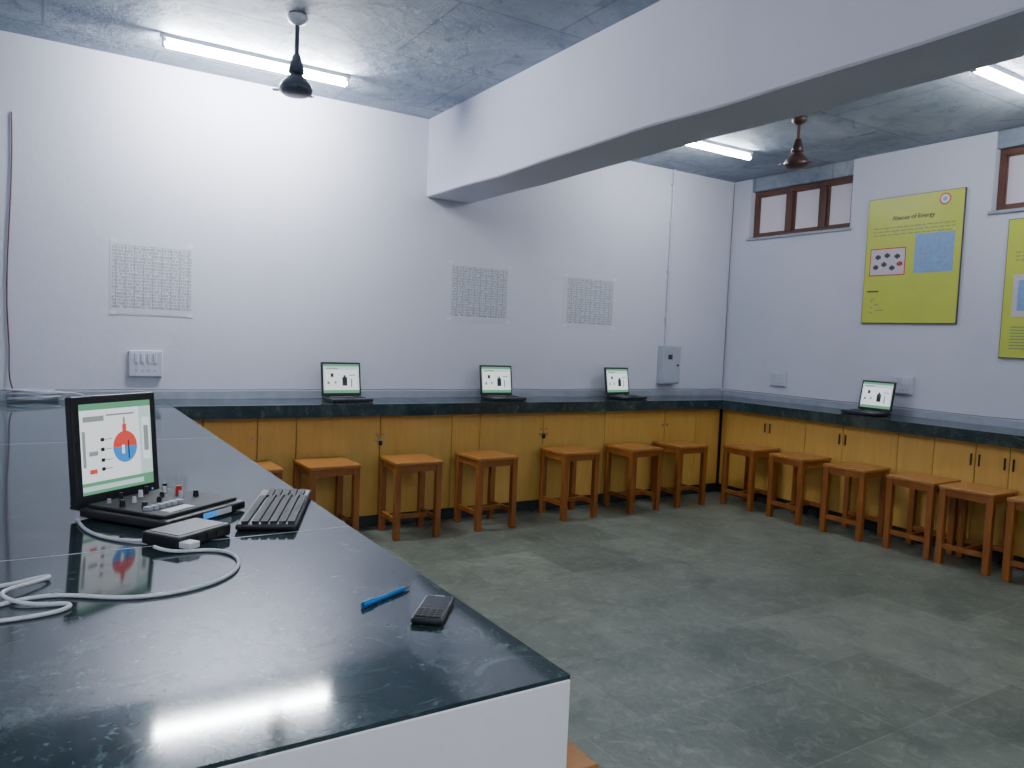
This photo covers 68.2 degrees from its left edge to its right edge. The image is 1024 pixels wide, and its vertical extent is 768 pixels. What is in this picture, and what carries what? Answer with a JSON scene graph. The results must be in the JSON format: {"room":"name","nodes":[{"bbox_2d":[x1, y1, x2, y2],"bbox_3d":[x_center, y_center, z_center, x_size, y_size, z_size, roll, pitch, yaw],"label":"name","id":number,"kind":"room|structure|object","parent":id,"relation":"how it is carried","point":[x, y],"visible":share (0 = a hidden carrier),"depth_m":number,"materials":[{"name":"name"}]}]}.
{"room":"school science laboratory","nodes":[
{"label":"school science laboratory","id":0,"kind":"room"},
{"bbox_2d":[0,30,734,391],"bbox_3d":[-0.906,-0.605,6.552,8.186,3.610,0.200,0,4,-32],"label":"wall","id":1,"kind":"structure","parent":0,"point":[315,232],"depth_m":5.90,"materials":[{"name":"paint"}]},
{"bbox_2d":[6,111,12,388],"bbox_3d":[-3.245,-0.826,4.926,0.097,1.865,0.025,3,4,4],"label":"cable","id":2,"kind":"object","parent":1,"relation":"attached to","point":[10,111],"visible":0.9,"depth_m":4.92,"materials":[{"name":"red plastic"}]},
{"bbox_2d":[128,350,162,376],"bbox_3d":[-2.615,-0.144,5.391,0.220,0.190,0.031,0,4,-32],"label":"board","id":3,"kind":"object","parent":1,"relation":"attached to","point":[141,363],"visible":1,"depth_m":5.38,"materials":[{"name":"grey plastic"}]},
{"bbox_2d":[109,237,193,317],"bbox_3d":[-2.563,-0.751,5.386,0.540,0.529,0.004,0,4,-32],"label":"chart","id":4,"kind":"object","parent":1,"relation":"attached to","point":[151,278],"visible":1,"depth_m":5.38,"materials":[{"name":"white paper"}]},
{"bbox_2d":[0,389,647,389],"bbox_3d":[-0.868,0.046,6.506,7.606,0.011,0.007,0,4,-32],"label":"wire","id":5,"kind":"object","parent":1,"relation":"attached to","point":[0,389],"visible":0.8,"depth_m":5.91,"materials":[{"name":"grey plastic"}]},
{"bbox_2d":[0,390,722,400],"bbox_3d":[-0.905,0.088,6.487,7.724,0.056,0.012,0,4,-32],"label":"trim","id":6,"kind":"structure","parent":1,"relation":"attached to","point":[176,394],"depth_m":6.35,"materials":[{"name":"stone"}]},
{"bbox_2d":[446,260,511,323],"bbox_3d":[-0.289,-0.820,6.796,0.650,0.524,0.004,0,4,-32],"label":"chart","id":7,"kind":"object","parent":1,"relation":"attached to","point":[476,292],"visible":1,"depth_m":6.79,"materials":[{"name":"white paper"}]},
{"bbox_2d":[562,273,616,328],"bbox_3d":[0.772,-0.809,7.457,0.650,0.509,0.004,0,4,-32],"label":"chart","id":8,"kind":"object","parent":1,"relation":"attached to","point":[588,301],"visible":1,"depth_m":7.45,"materials":[{"name":"white paper"}]},
{"bbox_2d":[656,346,680,383],"bbox_3d":[1.665,-0.202,8.006,0.250,0.400,0.104,0,4,-32],"label":"box","id":9,"kind":"object","parent":1,"relation":"attached to","point":[668,360],"visible":1,"depth_m":7.96,"materials":[{"name":"grey paint"}]},
{"bbox_2d":[664,170,676,344],"bbox_3d":[1.663,-1.323,7.948,0.050,1.833,0.037,0,4,-32],"label":"conduit pipe","id":10,"kind":"object","parent":1,"relation":"attached to","point":[674,184],"visible":1,"depth_m":7.93,"materials":[{"name":"grey plastic"}]},
{"bbox_2d":[722,184,734,387],"bbox_3d":[2.421,-1.085,8.451,0.016,2.270,0.008,0,4,-32],"label":"wire","id":11,"kind":"object","parent":1,"relation":"attached to","point":[734,184],"visible":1,"depth_m":8.45,"materials":[{"name":"grey plastic"}]},
{"bbox_2d":[0,0,1023,182],"bbox_3d":[1.561,-1.993,2.552,7.736,0.150,8.969,0,4,-32],"label":"ceiling","id":12,"kind":"structure","parent":0,"point":[418,58],"depth_m":4.96,"materials":[{"name":"concrete"}]},
{"bbox_2d":[160,32,350,86],"bbox_3d":[-1.684,-2.163,5.071,1.240,0.085,0.038,0,4,-32],"label":"fluorescent tube light","id":13,"kind":"object","parent":12,"relation":"attached to","point":[165,36],"visible":1,"depth_m":5.00,"materials":[{"name":"white plastic"}]},
{"bbox_2d":[272,11,314,98],"bbox_3d":[-1.247,-1.914,4.398,0.252,0.464,0.233,0,4,-32],"label":"ceiling fan","id":14,"kind":"object","parent":12,"relation":"hanging from","point":[294,85],"depth_m":4.38,"materials":[{"name":"black metal"}]},
{"bbox_2d":[686,140,752,160],"bbox_3d":[1.702,-2.122,6.698,1.240,0.085,0.038,0,4,-32],"label":"fluorescent tube light","id":15,"kind":"object","parent":12,"relation":"attached to","point":[708,142],"visible":0.52,"depth_m":6.81,"materials":[{"name":"white plastic"}]},
{"bbox_2d":[427,0,1023,202],"bbox_3d":[1.826,-1.585,2.752,0.429,0.666,8.969,0,4,-32],"label":"ceiling beam","id":16,"kind":"structure","parent":12,"relation":"attached to","point":[670,74],"depth_m":3.88,"materials":[{"name":"white paint"}]},
{"bbox_2d":[779,115,812,170],"bbox_3d":[2.261,-1.892,5.934,0.252,0.404,0.233,0,4,-32],"label":"ceiling fan","id":17,"kind":"object","parent":12,"relation":"hanging from","point":[796,161],"depth_m":5.91,"materials":[{"name":"brown metal"}]},
{"bbox_2d":[970,64,1023,92],"bbox_3d":[3.325,-1.946,4.924,1.240,0.085,0.038,0,4,-32],"label":"fluorescent tube light","id":18,"kind":"object","parent":12,"relation":"attached to","point":[995,69],"visible":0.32,"depth_m":4.77,"materials":[{"name":"white plastic"}]},
{"bbox_2d":[359,491,1023,767],"bbox_3d":[1.417,1.482,2.764,7.736,0.100,8.969,0,4,-32],"label":"floor","id":19,"kind":"structure","parent":0,"point":[713,634],"depth_m":4.12,"materials":[{"name":"stone"}]},
{"bbox_2d":[254,460,283,480],"bbox_3d":[-1.823,0.854,5.211,0.380,0.584,0.380,0,4,-32],"label":"wooden stool","id":20,"kind":"object","parent":19,"relation":"on","point":[268,465],"visible":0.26,"depth_m":5.15,"materials":[{"name":"brown wood"}]},
{"bbox_2d":[293,457,360,531],"bbox_3d":[-1.356,0.856,5.502,0.380,0.584,0.380,0,4,-34],"label":"wooden stool","id":21,"kind":"object","parent":19,"relation":"on","point":[339,467],"visible":0.66,"depth_m":5.44,"materials":[{"name":"brown wood"}]},
{"bbox_2d":[378,453,442,540],"bbox_3d":[-0.789,0.860,5.820,0.380,0.584,0.380,0,4,-29],"label":"wooden stool","id":22,"kind":"object","parent":19,"relation":"on","point":[401,463],"visible":1,"depth_m":5.75,"materials":[{"name":"brown wood"}]},
{"bbox_2d":[454,449,518,531],"bbox_3d":[-0.217,0.861,6.188,0.380,0.584,0.380,0,4,-34],"label":"wooden stool","id":23,"kind":"object","parent":19,"relation":"on","point":[492,458],"visible":1,"depth_m":6.13,"materials":[{"name":"brown wood"}]},
{"bbox_2d":[0,395,1023,767],"bbox_3d":[0.780,0.847,3.789,7.734,0.988,6.468,0,4,-32],"label":"countertop","id":24,"kind":"structure","parent":19,"relation":"on","point":[278,662],"depth_m":1.64,"materials":[{"name":"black stone"}]},
{"bbox_2d":[0,574,71,622],"bbox_3d":[-1.041,0.412,1.433,0.353,0.017,0.264,0,4,-32],"label":"power cable","id":25,"kind":"object","parent":24,"relation":"on","point":[14,585],"visible":1,"depth_m":1.45,"materials":[{"name":"white plastic"}]},
{"bbox_2d":[6,389,84,400],"bbox_3d":[-3.084,0.072,5.025,0.468,0.078,0.103,0,4,-32],"label":"coiled cable","id":26,"kind":"object","parent":24,"relation":"on","point":[18,394],"visible":1,"depth_m":4.95,"materials":[{"name":"white plastic"}]},
{"bbox_2d":[76,517,141,542],"bbox_3d":[-1.057,0.382,1.959,0.362,0.013,0.063,5,4,32],"label":"cable","id":27,"kind":"object","parent":24,"relation":"on","point":[78,521],"visible":0.96,"depth_m":1.91,"materials":[{"name":"white plastic"}]},
{"bbox_2d":[64,392,158,508],"bbox_3d":[-1.218,0.195,2.257,0.137,0.334,0.295,4,4,20],"label":"computer monitor","id":28,"kind":"object","parent":24,"relation":"on","point":[112,442],"visible":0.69,"depth_m":2.21,"materials":[{"name":"black plastic"}]},
{"bbox_2d":[0,545,239,606],"bbox_3d":[-0.823,0.417,1.471,0.279,0.020,0.774,4,4,18],"label":"cable","id":29,"kind":"object","parent":24,"relation":"on","point":[54,595],"visible":0.98,"depth_m":1.52,"materials":[{"name":"white plastic"}]},
{"bbox_2d":[80,483,244,528],"bbox_3d":[-0.999,0.344,2.182,0.313,0.066,0.310,4,4,20],"label":"electronic control box","id":30,"kind":"object","parent":24,"relation":"on","point":[164,506],"visible":0.96,"depth_m":2.11,"materials":[{"name":"black plastic"}]},
{"bbox_2d":[142,518,229,549],"bbox_3d":[-0.815,0.381,1.925,0.157,0.034,0.176,4,4,23],"label":"switch box","id":31,"kind":"object","parent":24,"relation":"on","point":[188,534],"visible":0.99,"depth_m":1.88,"materials":[{"name":"black plastic"}]},
{"bbox_2d":[235,489,311,529],"bbox_3d":[-0.704,0.369,2.269,0.160,0.024,0.470,2,4,-10],"label":"keyboard","id":32,"kind":"object","parent":24,"relation":"on","point":[272,509],"visible":1,"depth_m":2.18,"materials":[{"name":"black plastic"}]},
{"bbox_2d":[320,362,372,402],"bbox_3d":[-1.297,-0.015,5.931,0.330,0.298,0.291,0,4,-35],"label":"laptop","id":33,"kind":"object","parent":24,"relation":"on","point":[337,378],"visible":1,"depth_m":6.00,"materials":[{"name":"black plastic"}]},
{"bbox_2d":[361,586,409,607],"bbox_3d":[-0.259,0.439,1.569,0.011,0.013,0.146,4,4,31],"label":"ballpoint pen","id":34,"kind":"object","parent":24,"relation":"on","point":[371,601],"visible":1,"depth_m":1.55,"materials":[{"name":"blue plastic"}]},
{"bbox_2d":[410,595,454,625],"bbox_3d":[-0.155,0.445,1.495,0.062,0.015,0.136,3,4,6],"label":"mobile phone","id":35,"kind":"object","parent":24,"relation":"on","point":[433,610],"visible":1,"depth_m":1.47,"materials":[{"name":"black plastic"}]},
{"bbox_2d":[479,365,526,400],"bbox_3d":[-0.082,-0.010,6.676,0.330,0.298,0.291,0,4,-32],"label":"laptop","id":36,"kind":"object","parent":24,"relation":"on","point":[494,379],"visible":1,"depth_m":6.74,"materials":[{"name":"black plastic"}]},
{"bbox_2d":[604,367,646,399],"bbox_3d":[1.116,-0.006,7.423,0.330,0.298,0.291,0,4,-39],"label":"laptop","id":37,"kind":"object","parent":24,"relation":"on","point":[616,378],"visible":1,"depth_m":7.47,"materials":[{"name":"black plastic"}]},
{"bbox_2d":[841,380,896,415],"bbox_3d":[3.181,0.121,6.744,0.291,0.298,0.330,0,4,-29],"label":"laptop","id":38,"kind":"object","parent":24,"relation":"on","point":[876,396],"visible":1,"depth_m":6.77,"materials":[{"name":"black plastic"}]},
{"bbox_2d":[538,445,600,521],"bbox_3d":[0.499,0.863,6.646,0.380,0.584,0.380,0,4,-32],"label":"wooden stool","id":39,"kind":"object","parent":19,"relation":"on","point":[572,454],"visible":1,"depth_m":6.58,"materials":[{"name":"brown wood"}]},
{"bbox_2d":[566,739,598,767],"bbox_3d":[-0.075,1.136,1.788,0.380,0.584,0.380,0,4,-32],"label":"wooden stool","id":40,"kind":"object","parent":19,"relation":"on","point":[576,758],"visible":0.1,"depth_m":1.73,"materials":[{"name":"brown wood"}]},
{"bbox_2d":[603,442,662,513],"bbox_3d":[1.119,0.865,7.032,0.380,0.584,0.380,0,4,-34],"label":"wooden stool","id":41,"kind":"object","parent":19,"relation":"on","point":[632,450],"visible":1,"depth_m":6.96,"materials":[{"name":"brown wood"}]},
{"bbox_2d":[650,440,708,507],"bbox_3d":[1.623,0.866,7.358,0.380,0.584,0.380,0,4,-31],"label":"wooden stool","id":42,"kind":"object","parent":19,"relation":"on","point":[679,447],"visible":0.93,"depth_m":7.27,"materials":[{"name":"brown wood"}]},
{"bbox_2d":[720,443,779,511],"bbox_3d":[2.307,0.896,7.337,0.380,0.584,0.380,0,4,-32],"label":"wooden stool","id":43,"kind":"object","parent":19,"relation":"on","point":[751,451],"visible":0.95,"depth_m":7.27,"materials":[{"name":"brown wood"}]},
{"bbox_2d":[766,452,831,524],"bbox_3d":[2.594,0.937,6.858,0.380,0.584,0.380,0,4,-29],"label":"wooden stool","id":44,"kind":"object","parent":19,"relation":"on","point":[799,461],"visible":0.91,"depth_m":6.80,"materials":[{"name":"brown wood"}]},
{"bbox_2d":[819,461,889,541],"bbox_3d":[2.889,0.978,6.384,0.380,0.584,0.380,0,4,-34],"label":"wooden stool","id":45,"kind":"object","parent":19,"relation":"on","point":[849,469],"visible":0.97,"depth_m":6.33,"materials":[{"name":"brown wood"}]},
{"bbox_2d":[882,472,960,559],"bbox_3d":[3.201,1.020,5.920,0.380,0.584,0.380,0,4,-32],"label":"wooden stool","id":46,"kind":"object","parent":19,"relation":"on","point":[915,481],"visible":0.93,"depth_m":5.86,"materials":[{"name":"brown wood"}]},
{"bbox_2d":[934,481,1018,575],"bbox_3d":[3.405,1.050,5.554,0.380,0.584,0.380,0,4,-34],"label":"wooden stool","id":47,"kind":"object","parent":19,"relation":"on","point":[965,491],"visible":0.93,"depth_m":5.52,"materials":[{"name":"brown wood"}]},
{"bbox_2d":[1001,495,1023,581],"bbox_3d":[3.653,1.085,5.156,0.380,0.584,0.380,0,4,-32],"label":"wooden stool","id":48,"kind":"object","parent":19,"relation":"on","point":[1015,503],"visible":1,"depth_m":5.19,"materials":[{"name":"brown wood"}]},
{"bbox_2d":[723,126,1023,421],"bbox_3d":[4.878,-0.256,4.768,0.250,3.610,8.969,0,4,-32],"label":"wall","id":49,"kind":"structure","parent":0,"point":[795,302],"depth_m":7.08,"materials":[{"name":"paint"}]},
{"bbox_2d":[770,371,786,386],"bbox_3d":[2.775,-0.052,7.877,0.031,0.150,0.200,0,4,-32],"label":"board","id":50,"kind":"object","parent":49,"relation":"attached to","point":[776,378],"visible":1,"depth_m":7.86,"materials":[{"name":"grey plastic"}]},
{"bbox_2d":[746,176,852,240],"bbox_3d":[3.006,-1.775,7.764,0.270,0.525,1.256,0,4,-32],"label":"window","id":51,"kind":"structure","parent":49,"relation":"in","point":[824,206],"depth_m":7.73,"materials":[{"name":"brown wood"}]},
{"bbox_2d":[723,390,1023,428],"bbox_3d":[4.083,0.338,5.794,0.012,0.056,6.457,0,4,-32],"label":"trim","id":52,"kind":"structure","parent":49,"relation":"attached to","point":[920,414],"depth_m":6.74,"materials":[{"name":"stone"}]},
{"bbox_2d":[726,389,1020,419],"bbox_3d":[3.865,0.265,6.143,0.006,0.011,5.589,0,4,-32],"label":"backsplash","id":53,"kind":"structure","parent":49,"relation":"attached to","point":[726,389],"depth_m":6.71,"materials":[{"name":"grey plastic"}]},
{"bbox_2d":[892,376,914,394],"bbox_3d":[3.483,0.012,6.740,0.031,0.160,0.200,0,4,-32],"label":"board","id":54,"kind":"object","parent":49,"relation":"attached to","point":[905,385],"visible":0.82,"depth_m":6.71,"materials":[{"name":"grey plastic"}]},
{"bbox_2d":[861,187,966,323],"bbox_3d":[3.527,-1.104,6.683,0.023,1.135,0.870,0,4,-32],"label":"poster","id":55,"kind":"object","parent":49,"relation":"attached to","point":[914,244],"visible":1,"depth_m":6.64,"materials":[{"name":"yellow paper"}]},
{"bbox_2d":[987,146,1023,214],"bbox_3d":[4.314,-1.592,5.663,0.270,0.525,1.251,0,4,-32],"label":"window","id":56,"kind":"structure","parent":49,"relation":"in","point":[1010,195],"depth_m":6.09,"materials":[{"name":"brown wood"}]},
{"bbox_2d":[998,218,1023,358],"bbox_3d":[4.165,-0.726,5.657,0.022,1.100,0.895,0,4,-32],"label":"poster","id":57,"kind":"object","parent":49,"relation":"attached to","point":[1011,342],"visible":1,"depth_m":5.97,"materials":[{"name":"yellow paper"}]}
]}

